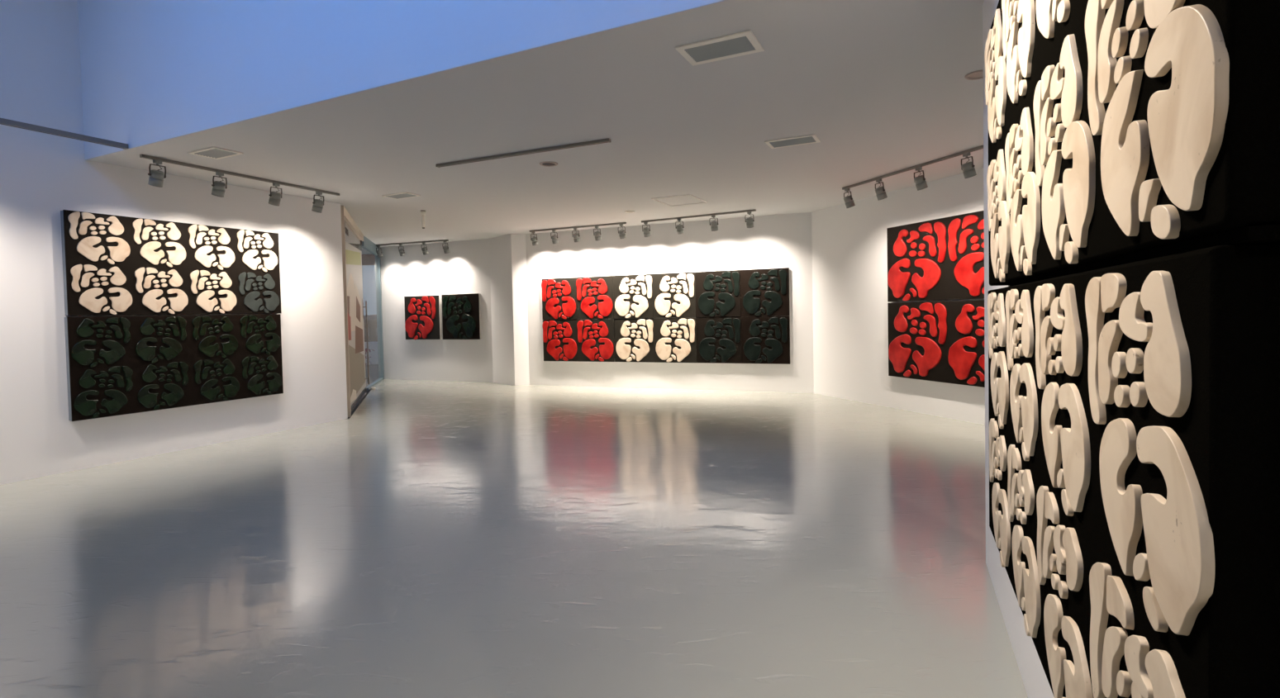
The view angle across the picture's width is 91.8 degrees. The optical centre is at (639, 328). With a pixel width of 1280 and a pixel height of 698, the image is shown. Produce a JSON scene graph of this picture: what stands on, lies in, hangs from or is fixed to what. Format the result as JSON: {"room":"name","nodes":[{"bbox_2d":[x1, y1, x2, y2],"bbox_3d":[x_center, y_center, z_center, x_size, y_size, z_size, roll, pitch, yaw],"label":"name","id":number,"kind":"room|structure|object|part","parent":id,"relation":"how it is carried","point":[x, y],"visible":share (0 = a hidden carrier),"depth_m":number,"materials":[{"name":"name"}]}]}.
{"room":"museum","nodes":[
{"label":"museum","id":0,"kind":"room"},
{"bbox_2d":[0,0,347,485],"bbox_3d":[-7.946,-1.593,2.104,0.200,6.400,15.820,0,2,26],"label":"wall","id":1,"kind":"structure","parent":0,"point":[43,175],"depth_m":6.36,"materials":[{"name":"white paint"}]},
{"bbox_2d":[60,209,280,315],"bbox_3d":[-5.309,-0.699,7.253,0.091,1.065,2.250,0,2,26],"label":"relief panel","id":2,"kind":"object","parent":1,"relation":"attached to","point":[113,265],"visible":1,"depth_m":7.00,"materials":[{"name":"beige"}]},
{"bbox_3d":[-5.320,-0.699,7.258,0.067,1.057,2.242,0,2,26],"label":"box frame","id":3,"kind":"part","parent":2,"relation":"part of","materials":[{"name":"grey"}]},
{"bbox_2d":[64,314,283,421],"bbox_3d":[-5.290,0.371,7.272,0.093,1.059,2.244,0,2,26],"label":"relief panel","id":4,"kind":"object","parent":1,"relation":"attached to","point":[116,365],"visible":1,"depth_m":7.02,"materials":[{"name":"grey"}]},
{"bbox_3d":[-5.302,0.371,7.278,0.067,1.051,2.236,0,2,26],"label":"box frame","id":5,"kind":"part","parent":4,"relation":"part of","materials":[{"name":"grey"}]},
{"bbox_2d":[340,205,363,417],"bbox_3d":[-5.077,-0.289,11.041,0.102,3.200,3.560,-2,2,-20],"label":"trim","id":6,"kind":"structure","parent":1,"relation":"attached to","point":[345,216],"depth_m":9.39,"materials":[{"name":"beige"}]},
{"bbox_2d":[344,220,369,410],"bbox_3d":[-5.079,-0.227,11.052,0.178,3.066,3.460,-2,2,-20],"label":"door","id":7,"kind":"structure","parent":1,"relation":"in","point":[355,306],"depth_m":11.06,"materials":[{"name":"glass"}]},
{"bbox_3d":[-5.574,0.283,12.488,0.178,1.680,0.028,-2,2,-20],"label":"handle","id":8,"kind":"part","parent":7,"relation":"part of","materials":[{"name":"silver metal"}]},
{"bbox_2d":[77,0,723,159],"bbox_3d":[0.656,-3.406,3.331,14.800,3.197,0.150,0,2,26],"label":"wall","id":9,"kind":"structure","parent":0,"point":[152,71],"depth_m":5.07,"materials":[{"name":"white paint"}]},
{"bbox_2d":[380,238,493,382],"bbox_3d":[-4.680,-0.414,14.486,3.350,3.250,0.200,-1,2,23],"label":"wall","id":10,"kind":"structure","parent":0,"point":[465,269],"depth_m":14.40,"materials":[{"name":"white paint"}]},
{"bbox_2d":[361,235,384,390],"bbox_3d":[-5.999,-0.347,13.902,0.100,3.200,2.300,-2,2,-15],"label":"window","id":11,"kind":"structure","parent":10,"relation":"in","point":[367,245],"depth_m":14.85,"materials":[{"name":"blue"}]},
{"bbox_2d":[404,295,442,339],"bbox_3d":[-5.089,-0.256,14.508,1.023,1.025,0.087,-1,2,23],"label":"relief panel","id":12,"kind":"object","parent":10,"relation":"attached to","point":[422,313],"visible":1,"depth_m":14.46,"materials":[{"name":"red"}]},
{"bbox_3d":[-5.083,-0.260,14.522,1.015,1.011,0.057,-1,2,23],"label":"box frame","id":13,"kind":"part","parent":12,"relation":"part of","materials":[{"name":"grey"}]},
{"bbox_2d":[441,293,481,339],"bbox_3d":[-4.064,-0.270,14.074,1.037,1.034,0.088,-1,2,23],"label":"relief panel","id":14,"kind":"object","parent":10,"relation":"attached to","point":[461,313],"visible":1,"depth_m":14.03,"materials":[{"name":"grey"}]},
{"bbox_3d":[-4.058,-0.273,14.088,1.029,1.022,0.057,-1,2,23],"label":"box frame","id":15,"kind":"part","parent":14,"relation":"part of","materials":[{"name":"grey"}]},
{"bbox_2d":[489,233,529,385],"bbox_3d":[-2.841,-0.415,13.632,1.210,3.220,0.908,-1,2,24],"label":"wall pillar","id":16,"kind":"structure","parent":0,"point":[508,252],"depth_m":13.18,"materials":[{"name":"white paint"}]},
{"bbox_2d":[0,379,1027,697],"bbox_3d":[-2.469,1.504,5.541,21.000,0.200,21.800,-1,2,0],"label":"floor","id":17,"kind":"structure","parent":0,"point":[437,539],"depth_m":3.80,"materials":[{"name":"grey concrete"}]},
{"bbox_2d":[85,0,984,254],"bbox_3d":[-0.041,-1.982,8.306,16.000,0.120,16.488,-1,2,0],"label":"ceiling","id":18,"kind":"structure","parent":0,"point":[882,87],"depth_m":5.71,"materials":[{"name":"white paint"}]},
{"bbox_2d":[187,146,243,159],"bbox_3d":[-4.281,-1.772,6.255,0.440,0.014,0.285,0,2,26],"label":"ceiling vent","id":19,"kind":"object","parent":18,"relation":"in","point":[216,153],"visible":1,"depth_m":6.24,"materials":[{"name":"white metal"}]},
{"bbox_2d":[139,154,339,195],"bbox_3d":[-4.570,-1.786,7.346,0.041,0.032,2.370,-1,2,24],"label":"track","id":20,"kind":"object","parent":18,"relation":"attached to","point":[144,156],"visible":1,"depth_m":7.09,"materials":[{"name":"grey metal"}]},
{"bbox_2d":[147,159,166,187],"bbox_3d":[-5.003,-1.601,6.411,0.164,0.275,0.157,0,2,26],"label":"track spotlight","id":21,"kind":"object","parent":20,"relation":"attached to","point":[156,177],"visible":1,"depth_m":6.37,"materials":[{"name":"grey metal"}]},
{"bbox_2d":[211,171,227,197],"bbox_3d":[-4.753,-1.621,6.990,0.164,0.275,0.157,0,2,26],"label":"track spotlight","id":22,"kind":"object","parent":20,"relation":"attached to","point":[218,187],"visible":1,"depth_m":6.95,"materials":[{"name":"grey metal"}]},
{"bbox_2d":[268,182,282,206],"bbox_3d":[-4.484,-1.643,7.610,0.164,0.275,0.157,0,2,26],"label":"track spotlight","id":23,"kind":"object","parent":20,"relation":"attached to","point":[275,197],"visible":1,"depth_m":7.57,"materials":[{"name":"grey metal"}]},
{"bbox_2d":[311,191,324,213],"bbox_3d":[-4.244,-1.663,8.160,0.164,0.275,0.157,0,2,26],"label":"track spotlight","id":24,"kind":"object","parent":20,"relation":"attached to","point":[317,206],"visible":1,"depth_m":8.12,"materials":[{"name":"grey metal"}]},
{"bbox_2d":[381,192,420,199],"bbox_3d":[-3.329,-1.855,8.647,0.460,0.014,0.270,0,2,26],"label":"ceiling vent","id":25,"kind":"object","parent":18,"relation":"in","point":[402,195],"visible":1,"depth_m":8.62,"materials":[{"name":"white"}]},
{"bbox_2d":[375,239,448,246],"bbox_3d":[-5.188,-1.953,14.073,1.987,0.032,0.041,-1,2,19],"label":"track","id":26,"kind":"object","parent":18,"relation":"attached to","point":[440,240],"visible":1,"depth_m":14.04,"materials":[{"name":"grey metal"}]},
{"bbox_2d":[375,245,383,257],"bbox_3d":[-6.059,-1.792,14.418,0.155,0.275,0.155,-2,2,-15],"label":"track spotlight","id":27,"kind":"object","parent":26,"relation":"hanging from","point":[379,254],"visible":1,"depth_m":14.38,"materials":[{"name":"grey metal"}]},
{"bbox_2d":[398,243,405,256],"bbox_3d":[-5.459,-1.799,14.208,0.155,0.275,0.155,-2,2,-15],"label":"track spotlight","id":28,"kind":"object","parent":26,"relation":"hanging from","point":[402,251],"visible":1,"depth_m":14.17,"materials":[{"name":"grey metal"}]},
{"bbox_2d":[421,242,428,254],"bbox_3d":[-4.859,-1.806,13.993,0.155,0.275,0.155,-2,2,-15],"label":"track spotlight","id":29,"kind":"object","parent":26,"relation":"hanging from","point":[425,251],"visible":1,"depth_m":13.95,"materials":[{"name":"grey metal"}]},
{"bbox_2d":[442,241,449,253],"bbox_3d":[-4.319,-1.812,13.803,0.155,0.275,0.155,-2,2,-15],"label":"track spotlight","id":30,"kind":"object","parent":26,"relation":"hanging from","point":[445,248],"visible":1,"depth_m":13.76,"materials":[{"name":"grey metal"}]},
{"bbox_2d":[420,210,425,228],"bbox_3d":[-3.474,-1.750,9.937,0.079,0.286,0.079,-1,2,0],"label":"ceiling sensor","id":31,"kind":"object","parent":18,"relation":"hanging from","point":[422,212],"visible":1,"depth_m":9.92,"materials":[{"name":"white plastic"}]},
{"bbox_2d":[435,137,611,167],"bbox_3d":[-1.281,-1.831,6.492,2.167,0.032,0.050,0,2,24],"label":"track","id":32,"kind":"object","parent":18,"relation":"attached to","point":[603,140],"visible":1,"depth_m":6.42,"materials":[{"name":"grey metal"}]},
{"bbox_2d":[539,161,557,166],"bbox_3d":[-1.031,-1.861,6.998,0.210,0.010,0.210,-1,2,0],"label":"ceiling speaker","id":33,"kind":"object","parent":18,"relation":"attached to","point":[548,164],"visible":1,"depth_m":7.00,"materials":[{"name":"beige plastic"}]},
{"bbox_2d":[542,162,555,165],"bbox_3d":[-1.031,-1.864,6.998,0.149,0.003,0.149,-1,2,0],"label":"grille","id":34,"kind":"object","parent":33,"relation":"attached to","point":[543,164],"depth_m":7.00,"materials":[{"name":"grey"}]},
{"bbox_2d":[529,222,626,232],"bbox_3d":[-1.245,-1.982,12.103,2.154,0.032,0.041,0,2,24],"label":"track","id":35,"kind":"object","parent":18,"relation":"attached to","point":[610,224],"visible":1,"depth_m":12.05,"materials":[{"name":"grey metal"}]},
{"bbox_2d":[530,231,537,245],"bbox_3d":[-2.138,-1.824,12.544,0.154,0.275,0.154,-2,2,-20],"label":"track spotlight","id":36,"kind":"object","parent":35,"relation":"hanging from","point":[534,240],"visible":1,"depth_m":12.50,"materials":[{"name":"grey metal"}]},
{"bbox_2d":[550,229,558,243],"bbox_3d":[-1.698,-1.827,12.346,0.154,0.275,0.154,-2,2,-20],"label":"track spotlight","id":37,"kind":"object","parent":35,"relation":"hanging from","point":[554,238],"visible":1,"depth_m":12.30,"materials":[{"name":"grey metal"}]},
{"bbox_2d":[571,228,580,242],"bbox_3d":[-1.248,-1.831,12.144,0.154,0.275,0.154,-2,2,-20],"label":"track spotlight","id":38,"kind":"object","parent":35,"relation":"hanging from","point":[576,236],"visible":1,"depth_m":12.10,"materials":[{"name":"grey metal"}]},
{"bbox_2d":[593,226,601,240],"bbox_3d":[-0.818,-1.835,11.950,0.154,0.275,0.154,-2,2,-20],"label":"track spotlight","id":39,"kind":"object","parent":35,"relation":"hanging from","point":[597,234],"visible":1,"depth_m":11.91,"materials":[{"name":"grey metal"}]},
{"bbox_2d":[618,223,626,238],"bbox_3d":[-0.338,-1.839,11.734,0.154,0.275,0.154,-2,2,-20],"label":"track spotlight","id":40,"kind":"object","parent":35,"relation":"hanging from","point":[621,232],"visible":1,"depth_m":11.69,"materials":[{"name":"grey metal"}]},
{"bbox_2d":[651,194,707,206],"bbox_3d":[0.610,-1.960,9.472,0.620,0.012,0.760,0,2,26],"label":"access hatch","id":41,"kind":"object","parent":18,"relation":"attached to","point":[687,199],"visible":1,"depth_m":9.47,"materials":[{"name":"white"}]},
{"bbox_2d":[641,209,756,223],"bbox_3d":[0.995,-1.999,11.021,2.209,0.032,0.040,0,2,29],"label":"track","id":42,"kind":"object","parent":18,"relation":"attached to","point":[754,210],"visible":1,"depth_m":10.98,"materials":[{"name":"grey metal"}]},
{"bbox_2d":[642,222,650,237],"bbox_3d":[0.122,-1.844,11.545,0.154,0.275,0.154,-2,2,-20],"label":"track spotlight","id":43,"kind":"object","parent":42,"relation":"hanging from","point":[646,230],"visible":1,"depth_m":11.50,"materials":[{"name":"grey metal"}]},
{"bbox_2d":[675,218,684,233],"bbox_3d":[0.722,-1.847,11.213,0.154,0.275,0.154,-2,2,-20],"label":"track spotlight","id":44,"kind":"object","parent":42,"relation":"hanging from","point":[679,227],"visible":1,"depth_m":11.17,"materials":[{"name":"grey metal"}]},
{"bbox_2d":[708,214,718,231],"bbox_3d":[1.302,-1.851,10.892,0.154,0.275,0.154,-2,2,-20],"label":"track spotlight","id":45,"kind":"object","parent":42,"relation":"hanging from","point":[714,227],"visible":1,"depth_m":10.85,"materials":[{"name":"grey metal"}]},
{"bbox_2d":[744,211,754,228],"bbox_3d":[1.872,-1.854,10.577,0.154,0.275,0.154,-2,2,-20],"label":"track spotlight","id":46,"kind":"object","parent":42,"relation":"hanging from","point":[749,224],"visible":1,"depth_m":10.54,"materials":[{"name":"grey metal"}]},
{"bbox_2d":[675,29,764,66],"bbox_3d":[0.518,-1.812,4.013,0.500,0.014,0.320,0,2,26],"label":"ceiling vent","id":47,"kind":"object","parent":18,"relation":"in","point":[743,43],"visible":1,"depth_m":4.00,"materials":[{"name":"white metal"}]},
{"bbox_2d":[764,133,820,148],"bbox_3d":[1.543,-1.893,6.271,0.500,0.014,0.300,0,2,26],"label":"ceiling vent","id":48,"kind":"object","parent":18,"relation":"in","point":[808,139],"visible":1,"depth_m":6.25,"materials":[{"name":"white metal"}]},
{"bbox_2d":[842,145,983,190],"bbox_3d":[3.268,-1.957,7.658,0.040,0.032,2.332,-2,2,-20],"label":"track","id":49,"kind":"object","parent":18,"relation":"attached to","point":[980,147],"visible":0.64,"depth_m":7.43,"materials":[{"name":"grey metal"}]},
{"bbox_2d":[843,188,855,208],"bbox_3d":[2.932,-1.826,8.684,0.156,0.275,0.155,-1,2,16],"label":"track spotlight","id":50,"kind":"object","parent":49,"relation":"hanging from","point":[849,201],"visible":1,"depth_m":8.64,"materials":[{"name":"grey metal"}]},
{"bbox_2d":[875,178,887,200],"bbox_3d":[3.147,-1.814,8.092,0.156,0.275,0.155,-1,2,16],"label":"track spotlight","id":51,"kind":"object","parent":49,"relation":"hanging from","point":[881,194],"visible":1,"depth_m":8.05,"materials":[{"name":"grey metal"}]},
{"bbox_2d":[913,166,927,190],"bbox_3d":[3.378,-1.802,7.455,0.156,0.275,0.155,-1,2,16],"label":"track spotlight","id":52,"kind":"object","parent":49,"relation":"hanging from","point":[920,181],"visible":1,"depth_m":7.41,"materials":[{"name":"grey metal"}]},
{"bbox_2d":[961,152,976,178],"bbox_3d":[3.613,-1.790,6.807,0.156,0.275,0.155,-1,2,16],"label":"track spotlight","id":53,"kind":"object","parent":49,"relation":"hanging from","point":[968,169],"visible":1,"depth_m":6.77,"materials":[{"name":"grey metal"}]},
{"bbox_2d":[964,69,983,80],"bbox_3d":[2.492,-1.869,4.563,0.180,0.010,0.180,-1,2,0],"label":"ceiling speaker","id":54,"kind":"object","parent":18,"relation":"attached to","point":[978,74],"visible":0.67,"depth_m":4.58,"materials":[{"name":"beige plastic"}]},
{"bbox_2d":[968,71,983,78],"bbox_3d":[2.492,-1.872,4.563,0.128,0.003,0.128,-1,2,0],"label":"grille","id":55,"kind":"object","parent":54,"relation":"attached to","point":[973,74],"depth_m":4.57,"materials":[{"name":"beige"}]},
{"bbox_2d":[525,212,813,393],"bbox_3d":[0.387,-0.457,12.143,5.960,3.250,0.200,-1,2,22],"label":"wall","id":56,"kind":"structure","parent":0,"point":[784,240],"depth_m":11.83,"materials":[{"name":"white paint"}]},
{"bbox_2d":[541,277,576,319],"bbox_3d":[-1.666,-0.618,12.818,0.818,0.855,0.077,-1,2,22],"label":"relief panel","id":57,"kind":"object","parent":56,"relation":"attached to","point":[559,295],"visible":1,"depth_m":12.79,"materials":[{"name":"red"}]},
{"bbox_2d":[542,319,578,361],"bbox_3d":[-1.647,0.243,12.844,0.818,0.862,0.071,-1,2,22],"label":"relief panel","id":58,"kind":"object","parent":56,"relation":"attached to","point":[559,336],"visible":1,"depth_m":12.81,"materials":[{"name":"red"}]},
{"bbox_2d":[575,275,613,318],"bbox_3d":[-0.906,-0.626,12.511,0.818,0.855,0.075,-1,2,22],"label":"relief panel","id":59,"kind":"object","parent":56,"relation":"attached to","point":[594,294],"visible":1,"depth_m":12.48,"materials":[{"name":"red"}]},
{"bbox_2d":[576,318,614,361],"bbox_3d":[-0.888,0.235,12.533,0.818,0.862,0.077,-1,2,22],"label":"relief panel","id":60,"kind":"object","parent":56,"relation":"attached to","point":[596,340],"visible":1,"depth_m":12.50,"materials":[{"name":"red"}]},
{"bbox_2d":[613,274,653,318],"bbox_3d":[-0.132,-0.633,12.198,0.848,0.855,0.073,-1,2,22],"label":"relief panel","id":61,"kind":"object","parent":56,"relation":"attached to","point":[633,297],"visible":1,"depth_m":12.17,"materials":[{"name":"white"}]},
{"bbox_2d":[613,318,654,362],"bbox_3d":[-0.112,0.228,12.225,0.848,0.862,0.066,-1,2,22],"label":"relief panel","id":62,"kind":"object","parent":56,"relation":"attached to","point":[634,338],"visible":1,"depth_m":12.19,"materials":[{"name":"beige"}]},
{"bbox_2d":[652,271,695,318],"bbox_3d":[0.660,-0.641,11.876,0.858,0.855,0.075,-1,2,22],"label":"relief panel","id":63,"kind":"object","parent":56,"relation":"attached to","point":[673,293],"visible":1,"depth_m":11.84,"materials":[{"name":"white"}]},
{"bbox_2d":[653,317,697,362],"bbox_3d":[0.678,0.220,11.898,0.858,0.862,0.077,-1,2,22],"label":"relief panel","id":64,"kind":"object","parent":56,"relation":"attached to","point":[675,339],"visible":1,"depth_m":11.86,"materials":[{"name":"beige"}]},
{"bbox_2d":[694,270,741,317],"bbox_3d":[1.455,-0.649,11.553,0.853,0.855,0.077,-1,2,22],"label":"relief panel","id":65,"kind":"object","parent":56,"relation":"attached to","point":[717,292],"visible":1,"depth_m":11.52,"materials":[{"name":"black"}]},
{"bbox_2d":[696,316,742,363],"bbox_3d":[1.474,0.212,11.579,0.853,0.862,0.071,-1,2,22],"label":"relief panel","id":66,"kind":"object","parent":56,"relation":"attached to","point":[718,339],"visible":1,"depth_m":11.55,"materials":[{"name":"black"}]},
{"bbox_2d":[740,267,789,316],"bbox_3d":[2.259,-0.657,11.228,0.878,0.855,0.075,-1,2,22],"label":"relief panel","id":67,"kind":"object","parent":56,"relation":"attached to","point":[764,292],"visible":1,"depth_m":11.19,"materials":[{"name":"grey"}]},
{"bbox_2d":[741,315,790,364],"bbox_3d":[2.277,0.204,11.251,0.878,0.862,0.075,-1,2,22],"label":"relief panel","id":68,"kind":"object","parent":56,"relation":"attached to","point":[764,340],"visible":1,"depth_m":11.22,"materials":[{"name":"grey"}]},
{"bbox_2d":[811,167,984,424],"bbox_3d":[4.920,-0.396,6.342,0.200,3.250,10.050,-2,2,-21],"label":"wall","id":69,"kind":"structure","parent":0,"point":[849,245],"depth_m":9.63,"materials":[{"name":"white paint"}]},
{"bbox_2d":[886,210,984,301],"bbox_3d":[4.062,-0.922,8.130,0.097,1.083,2.180,-2,2,-21],"label":"relief panel","id":70,"kind":"object","parent":69,"relation":"attached to","point":[941,259],"visible":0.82,"depth_m":8.26,"materials":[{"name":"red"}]},
{"bbox_2d":[887,299,984,387],"bbox_3d":[4.085,0.176,8.159,0.097,1.081,2.180,-2,2,-21],"label":"relief panel","id":71,"kind":"object","parent":69,"relation":"attached to","point":[935,341],"visible":0.7,"depth_m":8.29,"materials":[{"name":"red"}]},
{"bbox_2d":[982,0,1054,697],"bbox_3d":[1.310,-1.775,1.761,0.220,6.400,3.750,-1,2,23],"label":"wall partition","id":72,"kind":"structure","parent":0,"point":[1036,684],"depth_m":3.12,"materials":[{"name":"white paint"}]},
{"bbox_2d":[984,0,1279,286],"bbox_3d":[1.117,-0.684,1.683,0.090,1.099,2.207,-1,2,23],"label":"relief panel","id":73,"kind":"object","parent":72,"relation":"attached to","point":[1120,131],"visible":1,"depth_m":0.99,"materials":[{"name":"beige wood"}]},
{"bbox_2d":[987,242,1279,697],"bbox_3d":[1.148,0.396,1.732,0.090,1.062,2.234,-1,2,23],"label":"relief panel","id":74,"kind":"object","parent":72,"relation":"attached to","point":[1134,408],"visible":1,"depth_m":0.93,"materials":[{"name":"beige wood"}]},
{"bbox_3d":[-2.603,-4.944,0.767,21.000,0.150,12.600,-1,2,0],"label":"ceiling","id":75,"kind":"structure","parent":0,"visible":0},
{"bbox_2d":[0,118,128,149],"bbox_3d":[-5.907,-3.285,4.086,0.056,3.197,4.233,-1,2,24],"label":"track","id":76,"kind":"object","parent":75,"relation":"hanging from","point":[2,121],"visible":1,"depth_m":5.58,"materials":[{"name":"grey metal"}]},
{"label":"outside","id":77,"kind":"structure","parent":0,"visible":0},
{"bbox_2d":[347,364,378,418],"bbox_3d":[-22.225,1.453,24.685,35.500,0.200,30.700,-1,2,0],"label":"ground","id":78,"kind":"structure","parent":77,"point":[373,368],"depth_m":16.00,"materials":[{"name":"grey"}]},
{"bbox_2d":[361,254,375,265],"bbox_3d":[-9.114,-0.596,20.036,2.200,3.600,0.100,-1,2,0],"label":"shop sign","id":79,"kind":"object","parent":78,"relation":"on","point":[367,259],"visible":0.02,"depth_m":19.94,"materials":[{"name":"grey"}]},
{"bbox_2d":[365,348,374,366],"bbox_3d":[-8.412,0.900,18.644,0.768,0.668,0.828,0,2,45],"label":"flowering shrub","id":80,"kind":"object","parent":78,"relation":"on","point":[365,349],"visible":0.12,"depth_m":18.72,"materials":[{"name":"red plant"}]},
{"bbox_2d":[363,314,377,342],"bbox_3d":[-11.701,0.085,28.406,5.400,1.900,3.200,-1,2,0],"label":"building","id":81,"kind":"structure","parent":78,"relation":"on","point":[372,319],"depth_m":27.01,"materials":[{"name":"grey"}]},
{"bbox_2d":[364,342,378,364],"bbox_3d":[-8.985,0.812,20.624,4.000,0.750,0.200,-1,2,0],"label":"wall","id":82,"kind":"structure","parent":78,"relation":"on","point":[373,359],"depth_m":20.53,"materials":[{"name":"white paint"}]}
]}

